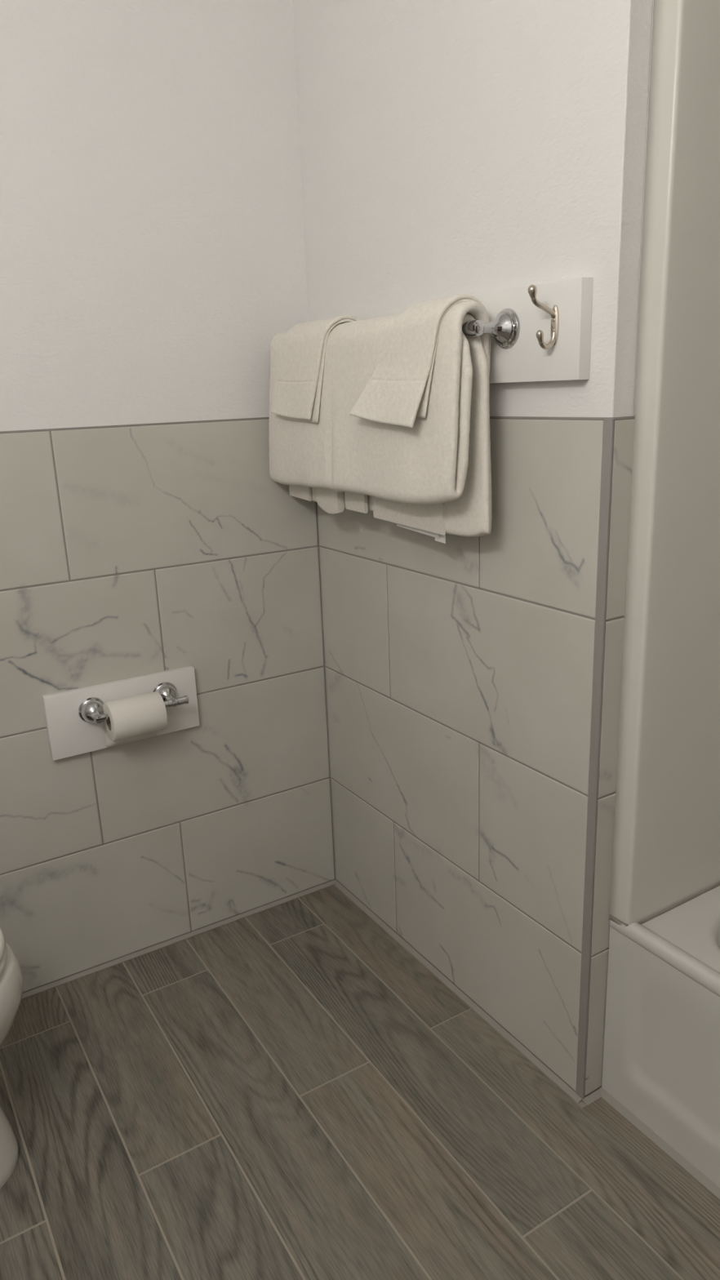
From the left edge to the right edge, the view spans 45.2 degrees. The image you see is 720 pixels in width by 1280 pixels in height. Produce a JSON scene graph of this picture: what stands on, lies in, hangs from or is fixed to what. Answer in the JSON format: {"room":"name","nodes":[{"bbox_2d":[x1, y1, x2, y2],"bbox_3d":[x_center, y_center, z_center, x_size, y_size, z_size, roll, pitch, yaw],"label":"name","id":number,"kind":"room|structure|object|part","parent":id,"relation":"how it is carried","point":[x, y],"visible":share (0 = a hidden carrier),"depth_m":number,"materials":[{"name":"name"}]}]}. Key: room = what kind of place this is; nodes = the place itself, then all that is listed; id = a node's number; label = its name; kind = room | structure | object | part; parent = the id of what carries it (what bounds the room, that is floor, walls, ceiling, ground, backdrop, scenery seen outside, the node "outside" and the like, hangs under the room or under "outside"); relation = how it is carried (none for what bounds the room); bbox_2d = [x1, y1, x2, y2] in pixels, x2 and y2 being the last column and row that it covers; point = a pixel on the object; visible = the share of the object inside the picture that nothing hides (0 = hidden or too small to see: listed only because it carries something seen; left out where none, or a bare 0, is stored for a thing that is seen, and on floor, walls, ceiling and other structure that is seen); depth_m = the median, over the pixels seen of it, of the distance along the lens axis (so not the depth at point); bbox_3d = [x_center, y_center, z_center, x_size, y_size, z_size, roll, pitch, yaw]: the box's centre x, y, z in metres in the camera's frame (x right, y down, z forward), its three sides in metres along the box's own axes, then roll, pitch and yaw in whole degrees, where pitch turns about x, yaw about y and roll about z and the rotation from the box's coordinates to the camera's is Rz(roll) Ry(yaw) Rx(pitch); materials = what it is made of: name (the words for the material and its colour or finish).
{"room":"bathroom","nodes":[
{"label":"bathroom","id":0,"kind":"room"},
{"bbox_2d":[0,0,336,993],"bbox_3d":[-0.867,-0.384,1.612,1.724,2.450,0.104,-12,19,-30],"label":"wall","id":1,"kind":"structure","parent":0,"point":[153,259],"depth_m":1.82,"materials":[{"name":"white paint"}]},
{"bbox_2d":[41,665,199,760],"bbox_3d":[-0.501,0.165,1.877,0.331,0.142,0.086,-12,19,-30],"label":"toilet paper holder","id":2,"kind":"object","parent":1,"relation":"attached to","point":[75,718],"visible":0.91,"depth_m":1.86,"materials":[{"name":"white paint"}]},
{"bbox_3d":[-0.560,0.156,1.827,0.057,0.057,0.066,-12,19,-30],"label":"post","id":3,"kind":"part","parent":2,"relation":"part of","materials":[{"name":"silver metal"}]},
{"bbox_2d":[102,691,167,746],"bbox_3d":[-0.482,0.178,1.855,0.114,0.116,0.089,-12,19,-30],"label":"toilet roll","id":4,"kind":"object","parent":2,"relation":"hanging from","point":[136,717],"visible":0.95,"depth_m":1.82,"materials":[{"name":"white paper"}]},
{"bbox_3d":[-0.422,0.127,1.908,0.057,0.057,0.066,-12,19,-30],"label":"post","id":5,"kind":"part","parent":2,"relation":"part of","materials":[{"name":"silver metal"}]},
{"bbox_2d":[0,884,719,1279],"bbox_3d":[0.257,1.001,1.146,2.480,0.030,2.450,-12,19,-30],"label":"floor","id":6,"kind":"structure","parent":0,"point":[286,1091],"depth_m":1.54,"materials":[{"name":"brown wood"}]},
{"bbox_2d":[0,927,22,1188],"bbox_3d":[-0.899,0.591,1.270,0.755,0.772,0.450,-12,19,-30],"label":"toilet","id":7,"kind":"object","parent":6,"relation":"on","point":[11,975],"visible":1,"depth_m":1.42,"materials":[{"name":"white ceramic"}]},
{"bbox_3d":[-0.778,0.524,1.330,0.434,0.024,0.342,-12,19,-30],"label":"lid","id":8,"kind":"part","parent":7,"relation":"part of","materials":[{"name":"white plastic"}]},
{"bbox_3d":[-0.777,0.544,1.336,0.434,0.018,0.344,-12,19,-30],"label":"seat","id":9,"kind":"part","parent":7,"relation":"part of","materials":[{"name":"white plastic"}]},
{"bbox_2d":[601,885,719,1187],"bbox_3d":[1.178,0.758,1.132,0.783,0.376,1.524,-12,19,-30],"label":"bathtub","id":10,"kind":"object","parent":6,"relation":"on","point":[661,1051],"visible":0.98,"depth_m":1.46,"materials":[{"name":"white ceramic"}]},
{"bbox_2d":[608,0,719,926],"bbox_3d":[1.153,-0.204,0.863,0.812,1.648,1.528,-12,19,-30],"label":"tub surround","id":11,"kind":"object","parent":10,"relation":"on","point":[666,853],"visible":1,"depth_m":1.31,"materials":[{"name":"white plastic"}]},
{"bbox_2d":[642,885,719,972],"bbox_3d":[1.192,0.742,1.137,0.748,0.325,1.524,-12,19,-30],"label":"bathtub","id":12,"kind":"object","parent":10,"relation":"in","point":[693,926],"depth_m":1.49,"materials":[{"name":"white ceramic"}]},
{"bbox_2d":[292,0,653,1097],"bbox_3d":[0.124,-0.441,1.680,0.056,2.449,1.008,-12,19,-30],"label":"wall","id":13,"kind":"structure","parent":0,"point":[448,148],"depth_m":1.55,"materials":[{"name":"white tile"}]},
{"bbox_2d":[21,880,719,1199],"bbox_3d":[-0.088,1.056,0.940,1.670,0.005,2.450,-12,19,-30],"label":"trim","id":14,"kind":"structure","parent":13,"relation":"attached to","point":[688,1166],"depth_m":1.86,"materials":[{"name":"grey tile"}]},
{"bbox_2d":[353,276,593,383],"bbox_3d":[0.073,-0.537,1.582,0.102,0.141,0.843,-12,19,-30],"label":"towel rack","id":15,"kind":"object","parent":13,"relation":"attached to","point":[539,332],"visible":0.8,"depth_m":1.32,"materials":[{"name":"white paint"}]},
{"bbox_2d":[268,301,492,543],"bbox_3d":[0.008,-0.407,1.661,0.105,0.395,0.696,-12,19,-30],"label":"bath towel","id":16,"kind":"object","parent":15,"relation":"hanging from","point":[433,477],"visible":0.72,"depth_m":1.52,"materials":[{"name":"fabric"}]},
{"bbox_2d":[271,315,359,422],"bbox_3d":[-0.084,-0.547,1.756,0.119,0.198,0.227,-12,19,-30],"label":"washcloth","id":17,"kind":"object","parent":16,"relation":"on","point":[298,388],"visible":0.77,"depth_m":1.72,"materials":[{"name":"fabric"}]},
{"bbox_2d":[349,293,491,427],"bbox_3d":[0.096,-0.467,1.464,0.132,0.201,0.244,-12,19,-30],"label":"washcloth","id":18,"kind":"object","parent":16,"relation":"on","point":[397,393],"visible":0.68,"depth_m":1.41,"materials":[{"name":"fabric"}]},
{"bbox_3d":[0.210,-0.491,1.361,0.060,0.060,0.060,-12,19,-30],"label":"bar post","id":19,"kind":"part","parent":15,"relation":"part of","materials":[{"name":"silver metal"}]},
{"bbox_2d":[576,418,613,1098],"bbox_3d":[0.385,0.262,1.430,0.005,1.217,0.017,-12,19,-30],"label":"trim","id":20,"kind":"structure","parent":13,"relation":"attached to","point":[608,424],"depth_m":1.40,"materials":[{"name":"grey"}]},
{"bbox_2d":[632,0,653,415],"bbox_3d":[0.765,-0.427,1.547,0.913,2.450,0.102,-12,19,-30],"label":"wall","id":21,"kind":"structure","parent":0,"point":[653,0],"depth_m":1.20,"materials":[{"name":"white paint"}]},
{"bbox_2d":[0,416,635,433],"bbox_3d":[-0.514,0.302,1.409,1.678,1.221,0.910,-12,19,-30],"label":"trim","id":22,"kind":"structure","parent":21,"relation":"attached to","point":[491,417],"depth_m":1.69,"materials":[{"name":"grey tile"}]}
]}

